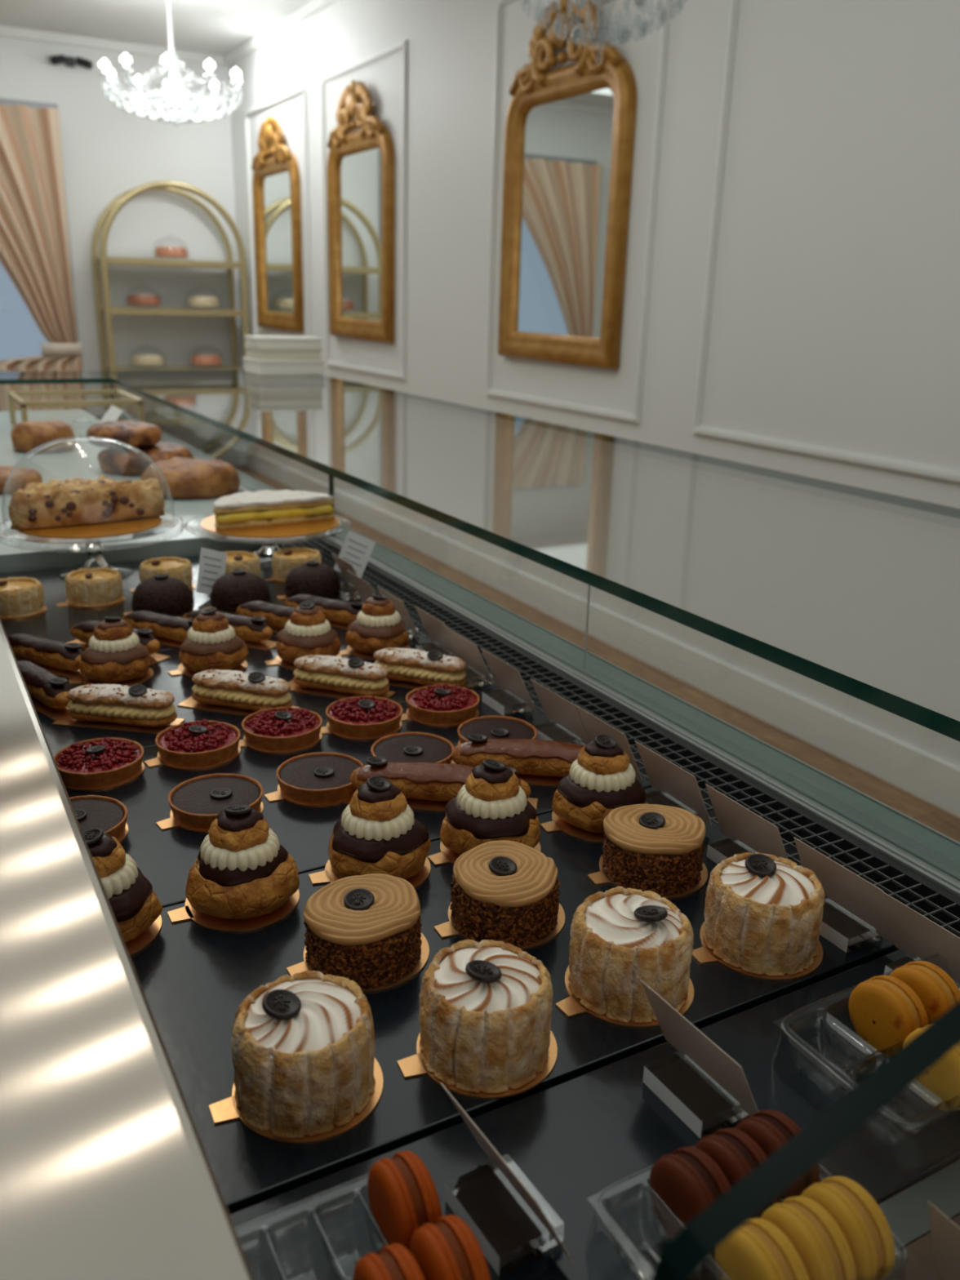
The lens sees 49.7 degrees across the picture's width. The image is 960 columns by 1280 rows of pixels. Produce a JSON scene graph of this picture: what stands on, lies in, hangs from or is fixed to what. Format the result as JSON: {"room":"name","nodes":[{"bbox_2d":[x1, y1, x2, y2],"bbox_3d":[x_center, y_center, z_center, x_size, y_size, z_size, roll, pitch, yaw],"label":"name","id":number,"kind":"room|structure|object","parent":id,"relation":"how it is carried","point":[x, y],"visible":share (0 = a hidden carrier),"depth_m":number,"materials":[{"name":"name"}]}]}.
{"room":"food shop","nodes":[
{"label":"food shop","id":0,"kind":"room"},
{"bbox_2d":[0,35,245,449],"bbox_3d":[-4.241,-2.768,7.565,5.000,3.210,0.100,-8,21,-28],"label":"wall","id":1,"kind":"structure","parent":0,"point":[108,151],"depth_m":8.22,"materials":[{"name":"white paint"}]},
{"bbox_2d":[0,104,85,411],"bbox_3d":[-3.688,-2.558,7.722,1.285,2.642,0.115,-8,21,-28],"label":"curtain","id":2,"kind":"object","parent":1,"relation":"hanging from","point":[35,252],"visible":0.85,"depth_m":7.78,"materials":[{"name":"beige fabric"}]},
{"bbox_2d":[0,355,85,411],"bbox_3d":[-3.443,-1.771,8.134,0.669,0.904,0.064,-8,21,-28],"label":"drape","id":3,"kind":"object","parent":2,"relation":"hanging from","point":[41,362],"depth_m":8.07,"materials":[{"name":"beige fabric"}]},
{"bbox_2d":[0,0,310,55],"bbox_3d":[-1.343,-2.658,2.194,5.200,0.100,11.850,-8,21,-28],"label":"ceiling","id":4,"kind":"structure","parent":0,"point":[216,27],"depth_m":7.09,"materials":[{"name":"white paint"}]},
{"bbox_2d":[98,0,244,124],"bbox_3d":[-1.839,-3.510,6.178,0.862,0.814,0.824,-8,21,-28],"label":"crystal chandelier","id":5,"kind":"object","parent":4,"relation":"hanging from","point":[173,86],"visible":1,"depth_m":6.17,"materials":[{"name":"white"}]},
{"bbox_2d":[228,0,959,768],"bbox_3d":[0.840,-1.418,3.907,0.100,3.210,11.650,-8,21,-28],"label":"wall","id":6,"kind":"structure","parent":0,"point":[835,316],"depth_m":3.80,"materials":[{"name":"white paint"}]},
{"bbox_2d":[0,0,337,66],"bbox_3d":[-1.346,-2.582,2.219,5.000,0.060,11.650,-8,21,-28],"label":"trim","id":7,"kind":"structure","parent":6,"relation":"attached to","point":[312,7],"depth_m":7.59,"materials":[{"name":"white paint"}]},
{"bbox_2d":[251,115,303,331],"bbox_3d":[-1.521,-3.063,7.657,0.080,1.472,0.950,-8,21,-28],"label":"wall mirror","id":8,"kind":"object","parent":6,"relation":"attached to","point":[276,180],"visible":1,"depth_m":7.64,"materials":[{"name":"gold metal"}]},
{"bbox_2d":[261,171,293,314],"bbox_3d":[-1.496,-2.939,7.715,0.009,1.002,0.760,-8,21,-28],"label":"mirror glass","id":9,"kind":"object","parent":8,"relation":"attached to","point":[277,280],"depth_m":7.74,"materials":[{"name":"silver metal"}]},
{"bbox_2d":[244,84,312,336],"bbox_3d":[-1.504,-3.024,7.705,0.020,1.785,1.320,-8,21,-28],"label":"trim","id":10,"kind":"structure","parent":6,"relation":"attached to","point":[303,89],"depth_m":7.32,"materials":[{"name":"white paint"}]},
{"bbox_2d":[326,80,394,342],"bbox_3d":[-0.759,-2.614,6.360,0.080,1.472,0.950,-8,21,-28],"label":"wall mirror","id":11,"kind":"object","parent":6,"relation":"attached to","point":[360,166],"visible":1,"depth_m":6.34,"materials":[{"name":"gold metal"}]},
{"bbox_2d":[337,147,382,320],"bbox_3d":[-0.734,-2.490,6.418,0.009,1.002,0.760,-8,21,-28],"label":"mirror glass","id":12,"kind":"object","parent":11,"relation":"attached to","point":[359,169],"depth_m":6.42,"materials":[{"name":"silver metal"}]},
{"bbox_2d":[320,39,408,380],"bbox_3d":[-0.730,-2.568,6.387,0.020,1.785,1.270,-8,21,-28],"label":"trim","id":13,"kind":"structure","parent":6,"relation":"attached to","point":[403,45],"depth_m":6.11,"materials":[{"name":"white paint"}]},
{"bbox_2d":[497,0,636,368],"bbox_3d":[0.338,-1.968,4.495,0.080,1.472,0.950,-8,21,-28],"label":"wall mirror","id":14,"kind":"object","parent":6,"relation":"attached to","point":[570,130],"visible":0.96,"depth_m":4.46,"materials":[{"name":"gold metal"}]},
{"bbox_2d":[515,88,613,337],"bbox_3d":[0.363,-1.844,4.553,0.009,1.002,0.760,-8,21,-28],"label":"mirror glass","id":15,"kind":"object","parent":14,"relation":"attached to","point":[564,140],"depth_m":4.54,"materials":[{"name":"silver metal"}]},
{"bbox_2d":[484,0,671,423],"bbox_3d":[0.365,-1.922,4.525,0.020,1.785,1.280,-8,21,-28],"label":"trim","id":16,"kind":"structure","parent":6,"relation":"attached to","point":[635,418],"depth_m":4.35,"materials":[{"name":"white paint"}]},
{"bbox_2d":[243,448,959,817],"bbox_3d":[0.748,0.045,4.360,0.018,0.143,11.650,-8,21,-28],"label":"baseboard","id":17,"kind":"structure","parent":6,"relation":"attached to","point":[930,778],"depth_m":4.17,"materials":[{"name":"white paint"}]},
{"bbox_2d":[691,0,959,483],"bbox_3d":[1.699,-1.137,2.257,0.020,1.785,3.530,-8,21,-28],"label":"trim","id":18,"kind":"structure","parent":6,"relation":"attached to","point":[939,473],"depth_m":3.64,"materials":[{"name":"white paint"}]},
{"bbox_2d":[233,465,959,842],"bbox_3d":[-1.432,0.485,3.231,5.000,0.100,11.650,-8,21,-28],"label":"floor","id":19,"kind":"structure","parent":0,"point":[946,823],"depth_m":4.05,"materials":[{"name":"brown wood"}]},
{"bbox_2d":[91,180,249,459],"bbox_3d":[-2.460,-2.467,8.352,1.121,2.240,0.410,-8,21,-28],"label":"shelf","id":20,"kind":"object","parent":19,"relation":"on","point":[109,213],"visible":0.56,"depth_m":8.17,"materials":[{"name":"gold metal"}]},
{"bbox_2d":[0,369,959,1279],"bbox_3d":[-0.504,0.156,2.070,1.860,1.300,4.420,-8,21,-28],"label":"display case","id":21,"kind":"object","parent":19,"relation":"on","point":[106,1172],"depth_m":0.57,"materials":[{"name":"clear glass"}]},
{"bbox_2d":[0,408,282,573],"bbox_3d":[-1.070,-0.435,2.546,0.510,0.038,2.067,-8,21,-28],"label":"display shelf","id":22,"kind":"object","parent":21,"relation":"on","point":[81,462],"visible":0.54,"depth_m":1.85,"materials":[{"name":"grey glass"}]},
{"bbox_2d":[10,419,75,453],"bbox_3d":[-1.100,-0.515,2.611,0.150,0.074,0.153,-8,21,-28],"label":"loaf","id":23,"kind":"object","parent":22,"relation":"on","point":[26,436],"visible":0.98,"depth_m":2.56,"materials":[{"name":"brown food"}]},
{"bbox_2d":[7,389,144,424],"bbox_3d":[-1.177,-0.662,3.013,0.320,0.095,0.334,-8,21,-28],"label":"display stand","id":24,"kind":"object","parent":22,"relation":"on","point":[13,396],"visible":0.87,"depth_m":2.95,"materials":[{"name":"gold metal"}]},
{"bbox_2d":[86,420,162,447],"bbox_3d":[-0.802,-0.467,2.336,0.161,0.049,0.163,-8,21,-28],"label":"loaf","id":25,"kind":"object","parent":22,"relation":"on","point":[132,433],"visible":0.98,"depth_m":2.28,"materials":[{"name":"brown food"}]},
{"bbox_2d":[97,441,193,475],"bbox_3d":[-0.762,-0.419,2.373,0.212,0.059,0.216,-8,21,-28],"label":"loaf","id":26,"kind":"object","parent":22,"relation":"on","point":[117,460],"visible":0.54,"depth_m":2.29,"materials":[{"name":"brown food"}]},
{"bbox_2d":[139,457,239,498],"bbox_3d":[-0.593,-0.334,2.116,0.195,0.068,0.191,-8,21,-28],"label":"loaf","id":27,"kind":"object","parent":22,"relation":"on","point":[186,478],"visible":0.91,"depth_m":2.05,"materials":[{"name":"brown food"}]},
{"bbox_2d":[0,550,363,651],"bbox_3d":[-0.460,-0.055,1.487,0.536,0.012,0.466,-8,21,-28],"label":"tray","id":28,"kind":"object","parent":21,"relation":"on","point":[55,624],"visible":0.07,"depth_m":1.47,"materials":[{"name":"black paint"}]},
{"bbox_2d":[0,577,47,620],"bbox_3d":[-0.630,-0.059,1.396,0.083,0.044,0.080,7,19,15],"label":"cake","id":29,"kind":"object","parent":28,"relation":"on","point":[20,597],"visible":1,"depth_m":1.38,"materials":[{"name":"brown food"}]},
{"bbox_2d":[7,633,85,679],"bbox_3d":[-0.504,0.013,1.203,0.144,0.034,0.036,10,20,25],"label":"eclair","id":30,"kind":"object","parent":28,"relation":"on","point":[61,659],"visible":0.89,"depth_m":1.19,"materials":[{"name":"brown food"}]},
{"bbox_2d":[55,567,125,608],"bbox_3d":[-0.543,-0.076,1.456,0.083,0.044,0.080,4,18,7],"label":"cake","id":31,"kind":"object","parent":28,"relation":"on","point":[94,588],"visible":1,"depth_m":1.43,"materials":[{"name":"beige food"}]},
{"bbox_2d":[0,511,183,579],"bbox_3d":[-0.593,-0.140,1.591,0.269,0.078,0.269,-8,21,-28],"label":"cake stand","id":32,"kind":"object","parent":28,"relation":"on","point":[93,548],"visible":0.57,"depth_m":1.54,"materials":[{"name":"clear glass"}]},
{"bbox_2d":[8,474,164,538],"bbox_3d":[-0.593,-0.207,1.568,0.210,0.062,0.210,4,18,6],"label":"cake","id":33,"kind":"object","parent":32,"relation":"on","point":[77,508],"visible":1,"depth_m":1.55,"materials":[{"name":"brown food"}]},
{"bbox_2d":[123,573,195,617],"bbox_3d":[-0.434,-0.064,1.417,0.085,0.050,0.084,8,19,17],"label":"dome","id":34,"kind":"object","parent":28,"relation":"on","point":[162,593],"visible":0.97,"depth_m":1.39,"materials":[{"name":"black food"}]},
{"bbox_2d":[202,568,271,613],"bbox_3d":[-0.338,-0.073,1.451,0.087,0.050,0.084,4,18,7],"label":"dome","id":35,"kind":"object","parent":28,"relation":"on","point":[237,588],"visible":0.92,"depth_m":1.43,"materials":[{"name":"black food"}]},
{"bbox_2d":[184,513,351,568],"bbox_3d":[-0.348,-0.164,1.714,0.269,0.059,0.269,-8,21,-28],"label":"cake stand","id":36,"kind":"object","parent":28,"relation":"on","point":[269,546],"visible":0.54,"depth_m":1.63,"materials":[{"name":"clear glass"}]},
{"bbox_2d":[200,489,339,537],"bbox_3d":[-0.343,-0.213,1.698,0.224,0.044,0.224,11,20,26],"label":"cake","id":37,"kind":"object","parent":36,"relation":"on","point":[266,513],"visible":1,"depth_m":1.67,"materials":[{"name":"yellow food"}]},
{"bbox_2d":[276,560,342,599],"bbox_3d":[-0.244,-0.089,1.509,0.084,0.050,0.085,9,20,21],"label":"dome","id":38,"kind":"object","parent":28,"relation":"on","point":[313,578],"visible":0.91,"depth_m":1.48,"materials":[{"name":"black food"}]},
{"bbox_2d":[35,627,497,756],"bbox_3d":[-0.278,0.052,1.177,0.536,0.012,0.279,-8,21,-28],"label":"tray","id":39,"kind":"object","parent":21,"relation":"on","point":[58,737],"visible":0.02,"depth_m":1.14,"materials":[{"name":"black paint"}]},
{"bbox_2d":[17,660,71,721],"bbox_3d":[-0.471,0.046,1.106,0.144,0.034,0.036,18,24,40],"label":"eclair","id":40,"kind":"object","parent":39,"relation":"on","point":[48,691],"visible":0.71,"depth_m":1.08,"materials":[{"name":"black food"}]},
{"bbox_2d":[68,616,153,685],"bbox_3d":[-0.413,0.007,1.169,0.080,0.071,0.082,8,19,18],"label":"religieuse","id":41,"kind":"object","parent":39,"relation":"on","point":[115,654],"visible":0.99,"depth_m":1.15,"materials":[{"name":"brown food"}]},
{"bbox_2d":[52,683,184,733],"bbox_3d":[-0.366,0.063,1.053,0.123,0.042,0.048,4,18,8],"label":"eclair","id":42,"kind":"object","parent":39,"relation":"on","point":[136,708],"visible":1,"depth_m":1.04,"materials":[{"name":"brown"}]},
{"bbox_2d":[168,607,248,677],"bbox_3d":[-0.314,-0.002,1.205,0.080,0.071,0.084,7,19,16],"label":"religieuse","id":43,"kind":"object","parent":39,"relation":"on","point":[211,642],"visible":1,"depth_m":1.19,"materials":[{"name":"black food"}]},
{"bbox_2d":[177,668,299,716],"bbox_3d":[-0.255,0.050,1.100,0.123,0.042,0.048,7,19,16],"label":"eclair","id":44,"kind":"object","parent":39,"relation":"on","point":[236,692],"visible":0.98,"depth_m":1.08,"materials":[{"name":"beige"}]},
{"bbox_2d":[265,600,341,670],"bbox_3d":[-0.210,-0.009,1.238,0.079,0.071,0.090,18,25,41],"label":"religieuse","id":45,"kind":"object","parent":39,"relation":"on","point":[308,632],"visible":0.94,"depth_m":1.22,"materials":[{"name":"black food"}]},
{"bbox_2d":[288,653,395,698],"bbox_3d":[-0.157,0.036,1.152,0.123,0.042,0.048,8,19,17],"label":"eclair","id":46,"kind":"object","parent":39,"relation":"on","point":[335,677],"visible":1,"depth_m":1.14,"materials":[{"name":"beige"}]},
{"bbox_2d":[338,593,410,659],"bbox_3d":[-0.128,-0.022,1.285,0.084,0.071,0.079,6,19,14],"label":"religieuse","id":47,"kind":"object","parent":39,"relation":"on","point":[378,626],"visible":0.99,"depth_m":1.26,"materials":[{"name":"black food"}]},
{"bbox_2d":[373,646,469,688],"bbox_3d":[-0.071,0.028,1.183,0.123,0.042,0.048,8,19,19],"label":"eclair","id":48,"kind":"object","parent":39,"relation":"on","point":[407,668],"visible":0.94,"depth_m":1.17,"materials":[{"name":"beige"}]},
{"bbox_2d":[65,687,651,907],"bbox_3d":[-0.141,0.133,0.945,0.536,0.012,0.280,-8,21,-28],"label":"tray","id":49,"kind":"object","parent":21,"relation":"on","point":[166,858],"visible":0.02,"depth_m":0.88,"materials":[{"name":"black paint"}]},
{"bbox_2d":[69,795,128,842],"bbox_3d":[-0.325,0.149,0.833,0.081,0.017,0.078,5,19,10],"label":"tartlet","id":50,"kind":"object","parent":49,"relation":"on","point":[109,815],"visible":0.37,"depth_m":0.84,"materials":[{"name":"black food"}]},
{"bbox_2d":[53,737,144,791],"bbox_3d":[-0.347,0.108,0.942,0.081,0.025,0.078,8,19,20],"label":"tartlet","id":51,"kind":"object","parent":49,"relation":"on","point":[96,764],"visible":0.96,"depth_m":0.93,"materials":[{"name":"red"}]},
{"bbox_2d":[144,719,240,769],"bbox_3d":[-0.270,0.096,0.987,0.082,0.025,0.078,3,18,3],"label":"tartlet","id":52,"kind":"object","parent":49,"relation":"on","point":[205,744],"visible":1,"depth_m":0.97,"materials":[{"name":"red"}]},
{"bbox_2d":[155,773,263,832],"bbox_3d":[-0.224,0.137,0.879,0.084,0.017,0.082,3,18,3],"label":"tartlet","id":53,"kind":"object","parent":49,"relation":"on","point":[195,803],"visible":0.83,"depth_m":0.87,"materials":[{"name":"black food"}]},
{"bbox_2d":[238,706,322,753],"bbox_3d":[-0.196,0.085,1.025,0.078,0.025,0.081,9,20,20],"label":"tartlet","id":54,"kind":"object","parent":49,"relation":"on","point":[280,730],"visible":1,"depth_m":1.01,"materials":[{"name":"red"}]},
{"bbox_2d":[264,751,364,806],"bbox_3d":[-0.142,0.124,0.925,0.078,0.017,0.081,7,19,16],"label":"tartlet","id":55,"kind":"object","parent":49,"relation":"on","point":[319,779],"visible":0.89,"depth_m":0.91,"materials":[{"name":"black food"}]},
{"bbox_2d":[320,695,403,740],"bbox_3d":[-0.119,0.076,1.060,0.078,0.025,0.081,9,20,22],"label":"tartlet","id":56,"kind":"object","parent":49,"relation":"on","point":[366,717],"visible":1,"depth_m":1.04,"materials":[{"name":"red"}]},
{"bbox_2d":[370,732,453,763],"bbox_3d":[-0.068,0.109,0.976,0.087,0.017,0.078,1,18,-1],"label":"tartlet","id":57,"kind":"object","parent":49,"relation":"on","point":[410,747],"visible":0.62,"depth_m":0.98,"materials":[{"name":"black food"}]},
{"bbox_2d":[400,683,479,726],"bbox_3d":[-0.043,0.065,1.099,0.085,0.025,0.078,4,18,8],"label":"tartlet","id":58,"kind":"object","parent":49,"relation":"on","point":[445,704],"visible":1,"depth_m":1.08,"materials":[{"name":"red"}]},
{"bbox_2d":[343,756,537,812],"bbox_3d":[-0.033,0.124,0.905,0.166,0.035,0.043,4,18,6],"label":"caramel eclair","id":59,"kind":"object","parent":49,"relation":"on","point":[424,785],"visible":0.6,"depth_m":0.90,"materials":[{"name":"brown food"}]},
{"bbox_2d":[457,715,537,744],"bbox_3d":[0.016,0.097,1.022,0.081,0.017,0.079,3,18,5],"label":"tartlet","id":60,"kind":"object","parent":49,"relation":"on","point":[491,726],"visible":0.61,"depth_m":1.03,"materials":[{"name":"black food"}]},
{"bbox_2d":[480,648,536,715],"bbox_3d":[0.030,0.045,1.117,0.036,0.056,0.080,-8,21,-28],"label":"price card","id":61,"kind":"object","parent":49,"relation":"on","point":[513,697],"visible":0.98,"depth_m":1.11,"materials":[{"name":"white plastic"}]},
{"bbox_2d":[451,733,585,786],"bbox_3d":[0.055,0.109,0.959,0.166,0.035,0.043,4,18,6],"label":"caramel eclair","id":62,"kind":"object","parent":49,"relation":"on","point":[536,762],"visible":0.68,"depth_m":0.95,"materials":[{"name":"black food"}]},
{"bbox_2d":[530,678,589,745],"bbox_3d":[0.080,0.075,1.030,0.036,0.056,0.080,-8,21,-28],"label":"price card","id":63,"kind":"object","parent":49,"relation":"on","point":[566,726],"visible":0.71,"depth_m":1.03,"materials":[{"name":"white plastic"}]},
{"bbox_2d":[130,786,899,1213],"bbox_3d":[-0.006,0.213,0.715,0.536,0.012,0.273,-8,21,-28],"label":"tray","id":64,"kind":"object","parent":21,"relation":"on","point":[194,979],"visible":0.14,"depth_m":0.64,"materials":[{"name":"black paint"}]},
{"bbox_2d":[82,828,162,955],"bbox_3d":[-0.263,0.164,0.702,0.088,0.075,0.082,5,19,11],"label":"religieuse","id":65,"kind":"object","parent":64,"relation":"on","point":[137,909],"visible":0.47,"depth_m":0.69,"materials":[{"name":"black food"}]},
{"bbox_2d":[167,804,302,932],"bbox_3d":[-0.173,0.154,0.739,0.082,0.075,0.087,10,20,23],"label":"religieuse","id":66,"kind":"object","parent":64,"relation":"on","point":[241,878],"visible":1,"depth_m":0.72,"materials":[{"name":"brown food"}]},
{"bbox_2d":[208,970,382,1143],"bbox_3d":[-0.095,0.219,0.567,0.083,0.062,0.085,8,19,19],"label":"meringue charlotte","id":67,"kind":"object","parent":64,"relation":"on","point":[307,1069],"visible":1,"depth_m":0.54,"materials":[{"name":"beige food"}]},
{"bbox_2d":[286,873,429,991],"bbox_3d":[-0.076,0.189,0.690,0.084,0.045,0.086,7,19,16],"label":"cake","id":68,"kind":"object","parent":64,"relation":"on","point":[364,930],"visible":0.98,"depth_m":0.67,"materials":[{"name":"black food"}]},
{"bbox_2d":[308,776,431,888],"bbox_3d":[-0.079,0.140,0.788,0.083,0.076,0.082,9,20,21],"label":"religieuse","id":69,"kind":"object","parent":64,"relation":"on","point":[378,832],"visible":0.98,"depth_m":0.77,"materials":[{"name":"brown food"}]},
{"bbox_2d":[396,939,557,1098],"bbox_3d":[0.004,0.211,0.601,0.083,0.062,0.085,9,20,22],"label":"meringue charlotte","id":70,"kind":"object","parent":64,"relation":"on","point":[486,1006],"visible":1,"depth_m":0.58,"materials":[{"name":"beige food"}]},
{"bbox_2d":[427,759,540,865],"bbox_3d":[0.009,0.131,0.822,0.081,0.076,0.084,8,19,18],"label":"religieuse","id":71,"kind":"object","parent":64,"relation":"on","point":[491,805],"visible":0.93,"depth_m":0.80,"materials":[{"name":"black food"}]},
{"bbox_2d":[434,840,564,949],"bbox_3d":[0.019,0.176,0.736,0.084,0.045,0.086,8,19,18],"label":"cake","id":72,"kind":"object","parent":64,"relation":"on","point":[506,891],"visible":0.98,"depth_m":0.71,"materials":[{"name":"black food"}]},
{"bbox_2d":[540,734,647,842],"bbox_3d":[0.102,0.117,0.874,0.084,0.076,0.081,8,19,19],"label":"religieuse","id":73,"kind":"object","parent":64,"relation":"on","point":[602,780],"visible":0.97,"depth_m":0.85,"materials":[{"name":"black food"}]},
{"bbox_2d":[555,886,693,1027],"bbox_3d":[0.094,0.194,0.662,0.090,0.062,0.083,2,18,1],"label":"meringue charlotte","id":74,"kind":"object","parent":64,"relation":"on","point":[620,937],"visible":0.99,"depth_m":0.64,"materials":[{"name":"beige food"}]},
{"bbox_2d":[587,804,707,897],"bbox_3d":[0.135,0.157,0.802,0.084,0.045,0.086,10,20,23],"label":"cake","id":75,"kind":"object","parent":64,"relation":"on","point":[659,849],"visible":0.98,"depth_m":0.78,"materials":[{"name":"black food"}]},
{"bbox_2d":[634,740,711,825],"bbox_3d":[0.165,0.124,0.888,0.036,0.056,0.080,-8,21,-28],"label":"price card","id":76,"kind":"object","parent":64,"relation":"on","point":[676,787],"visible":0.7,"depth_m":0.89,"materials":[{"name":"white plastic"}]},
{"bbox_2d":[705,783,787,864],"bbox_3d":[0.209,0.151,0.810,0.036,0.056,0.080,-8,21,-28],"label":"price card","id":77,"kind":"object","parent":64,"relation":"on","point":[747,831],"visible":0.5,"depth_m":0.81,"materials":[{"name":"white paper"}]},
{"bbox_2d":[692,852,824,980],"bbox_3d":[0.195,0.180,0.710,0.087,0.062,0.085,9,20,21],"label":"meringue charlotte","id":78,"kind":"object","parent":64,"relation":"on","point":[763,914],"visible":1,"depth_m":0.69,"materials":[{"name":"beige food"}]},
{"bbox_2d":[793,836,894,952],"bbox_3d":[0.256,0.179,0.731,0.036,0.056,0.080,-8,21,-28],"label":"price card","id":79,"kind":"object","parent":64,"relation":"on","point":[855,914],"visible":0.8,"depth_m":0.72,"materials":[{"name":"white plastic"}]},
{"bbox_2d":[116,420,959,937],"bbox_3d":[-0.328,-0.166,1.880,0.088,0.039,4.120,-8,21,-28],"label":"vent","id":80,"kind":"object","parent":21,"relation":"attached to","point":[922,889],"depth_m":1.01,"materials":[{"name":"black metal"}]},
{"bbox_2d":[229,949,959,1279],"bbox_3d":[0.097,0.273,0.540,0.536,0.012,0.140,-8,21,-28],"label":"tray","id":81,"kind":"object","parent":21,"relation":"on","point":[574,1139],"visible":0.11,"depth_m":0.54,"materials":[{"name":"black paint"}]},
{"bbox_2d":[235,1173,368,1279],"bbox_3d":[-0.065,0.283,0.432,0.126,0.029,0.101,-8,21,-28],"label":"box","id":82,"kind":"object","parent":81,"relation":"on","point":[327,1255],"visible":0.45,"depth_m":0.46,"materials":[{"name":"clear plastic"}]},
{"bbox_2d":[352,1243,425,1279],"bbox_3d":[-0.035,0.272,0.423,0.024,0.044,0.044,-8,21,-28],"label":"macaron","id":83,"kind":"object","parent":82,"relation":"in","point":[394,1261],"visible":1,"depth_m":0.42,"materials":[{"name":"orange food"}]},
{"bbox_2d":[367,1151,442,1250],"bbox_3d":[-0.034,0.256,0.470,0.024,0.044,0.044,-8,21,-28],"label":"macaron","id":84,"kind":"object","parent":82,"relation":"in","point":[403,1197],"visible":0.79,"depth_m":0.46,"materials":[{"name":"orange food"}]},
{"bbox_2d":[408,1214,490,1279],"bbox_3d":[-0.013,0.268,0.437,0.024,0.044,0.044,-8,21,-28],"label":"macaron","id":85,"kind":"object","parent":82,"relation":"in","point":[447,1249],"visible":0.94,"depth_m":0.43,"materials":[{"name":"orange food"}]},
{"bbox_2d":[440,1082,573,1275],"bbox_3d":[0.012,0.252,0.488,0.036,0.056,0.080,-10,21,-31],"label":"price card","id":86,"kind":"object","parent":81,"relation":"on","point":[512,1223],"visible":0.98,"depth_m":0.49,"materials":[{"name":"white plastic"}]},
{"bbox_2d":[640,979,758,1138],"bbox_3d":[0.121,0.228,0.569,0.036,0.056,0.080,-9,21,-29],"label":"price card","id":87,"kind":"object","parent":81,"relation":"on","point":[700,1082],"visible":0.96,"depth_m":0.56,"materials":[{"name":"white plastic"}]},
{"bbox_2d":[585,1126,908,1279],"bbox_3d":[0.119,0.276,0.468,0.116,0.029,0.099,-8,21,-28],"label":"box","id":88,"kind":"object","parent":81,"relation":"on","point":[616,1233],"visible":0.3,"depth_m":0.47,"materials":[{"name":"clear plastic"}]},
{"bbox_2d":[648,1146,731,1255],"bbox_3d":[0.098,0.258,0.477,0.024,0.044,0.044,-9,21,-30],"label":"macaron","id":89,"kind":"object","parent":88,"relation":"in","point":[684,1182],"visible":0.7,"depth_m":0.47,"materials":[{"name":"brown food"}]},
{"bbox_2d":[694,1128,780,1218],"bbox_3d":[0.120,0.255,0.488,0.024,0.044,0.044,-9,21,-30],"label":"macaron","id":90,"kind":"object","parent":88,"relation":"in","point":[735,1153],"visible":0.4,"depth_m":0.48,"materials":[{"name":"brown food"}]},
{"bbox_2d":[715,1217,809,1279],"bbox_3d":[0.120,0.271,0.440,0.024,0.044,0.044,-7,20,-25],"label":"macaron","id":91,"kind":"object","parent":88,"relation":"in","point":[758,1250],"visible":0.84,"depth_m":0.43,"materials":[{"name":"yellow food"}]},
{"bbox_2d":[734,1109,820,1199],"bbox_3d":[0.142,0.251,0.500,0.024,0.044,0.044,-9,21,-30],"label":"macaron","id":92,"kind":"object","parent":88,"relation":"in","point":[771,1130],"visible":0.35,"depth_m":0.49,"materials":[{"name":"brown food"}]},
{"bbox_2d":[760,1195,855,1279],"bbox_3d":[0.142,0.267,0.451,0.024,0.044,0.044,-7,20,-25],"label":"macaron","id":93,"kind":"object","parent":88,"relation":"in","point":[824,1251],"visible":0.76,"depth_m":0.44,"materials":[{"name":"yellow food"}]},
{"bbox_2d":[800,1176,894,1279],"bbox_3d":[0.163,0.264,0.463,0.024,0.044,0.044,-7,20,-25],"label":"macaron","id":94,"kind":"object","parent":88,"relation":"in","point":[866,1229],"visible":0.71,"depth_m":0.45,"materials":[{"name":"yellow food"}]},
{"bbox_2d":[771,954,959,1146],"bbox_3d":[0.262,0.236,0.602,0.169,0.029,0.100,-8,21,-28],"label":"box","id":95,"kind":"object","parent":81,"relation":"on","point":[815,1068],"visible":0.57,"depth_m":0.58,"materials":[{"name":"clear plastic"}]},
{"bbox_2d":[848,975,928,1056],"bbox_3d":[0.237,0.219,0.604,0.024,0.044,0.044,-10,21,-31],"label":"macaron","id":96,"kind":"object","parent":95,"relation":"in","point":[884,1011],"visible":0.87,"depth_m":0.59,"materials":[{"name":"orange food"}]},
{"bbox_2d":[889,960,959,1024],"bbox_3d":[0.265,0.215,0.618,0.024,0.044,0.044,-10,21,-31],"label":"macaron","id":97,"kind":"object","parent":95,"relation":"in","point":[936,990],"visible":0.48,"depth_m":0.60,"materials":[{"name":"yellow food"}]},
{"bbox_2d":[902,1024,959,1111],"bbox_3d":[0.253,0.233,0.566,0.024,0.044,0.044,-7,20,-25],"label":"macaron","id":98,"kind":"object","parent":95,"relation":"in","point":[942,1080],"visible":0.48,"depth_m":0.55,"materials":[{"name":"yellow food"}]},
{"bbox_2d":[881,891,959,991],"bbox_3d":[0.294,0.202,0.664,0.036,0.056,0.080,-8,21,-28],"label":"price card","id":99,"kind":"object","parent":81,"relation":"on","point":[915,935],"visible":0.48,"depth_m":0.67,"materials":[{"name":"white paper"}]},
{"bbox_2d":[882,1214,959,1279],"bbox_3d":[0.222,0.347,0.327,0.536,0.011,0.325,-8,21,-28],"label":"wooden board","id":100,"kind":"object","parent":21,"relation":"on","point":[920,1262],"visible":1,"depth_m":0.48,"materials":[{"name":"brown wood"}]},
{"bbox_2d":[927,1200,959,1279],"bbox_3d":[0.211,0.274,0.442,0.025,0.056,0.044,-8,21,-28],"label":"price card","id":101,"kind":"object","parent":100,"relation":"on","point":[945,1234],"visible":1,"depth_m":0.45,"materials":[{"name":"white paper"}]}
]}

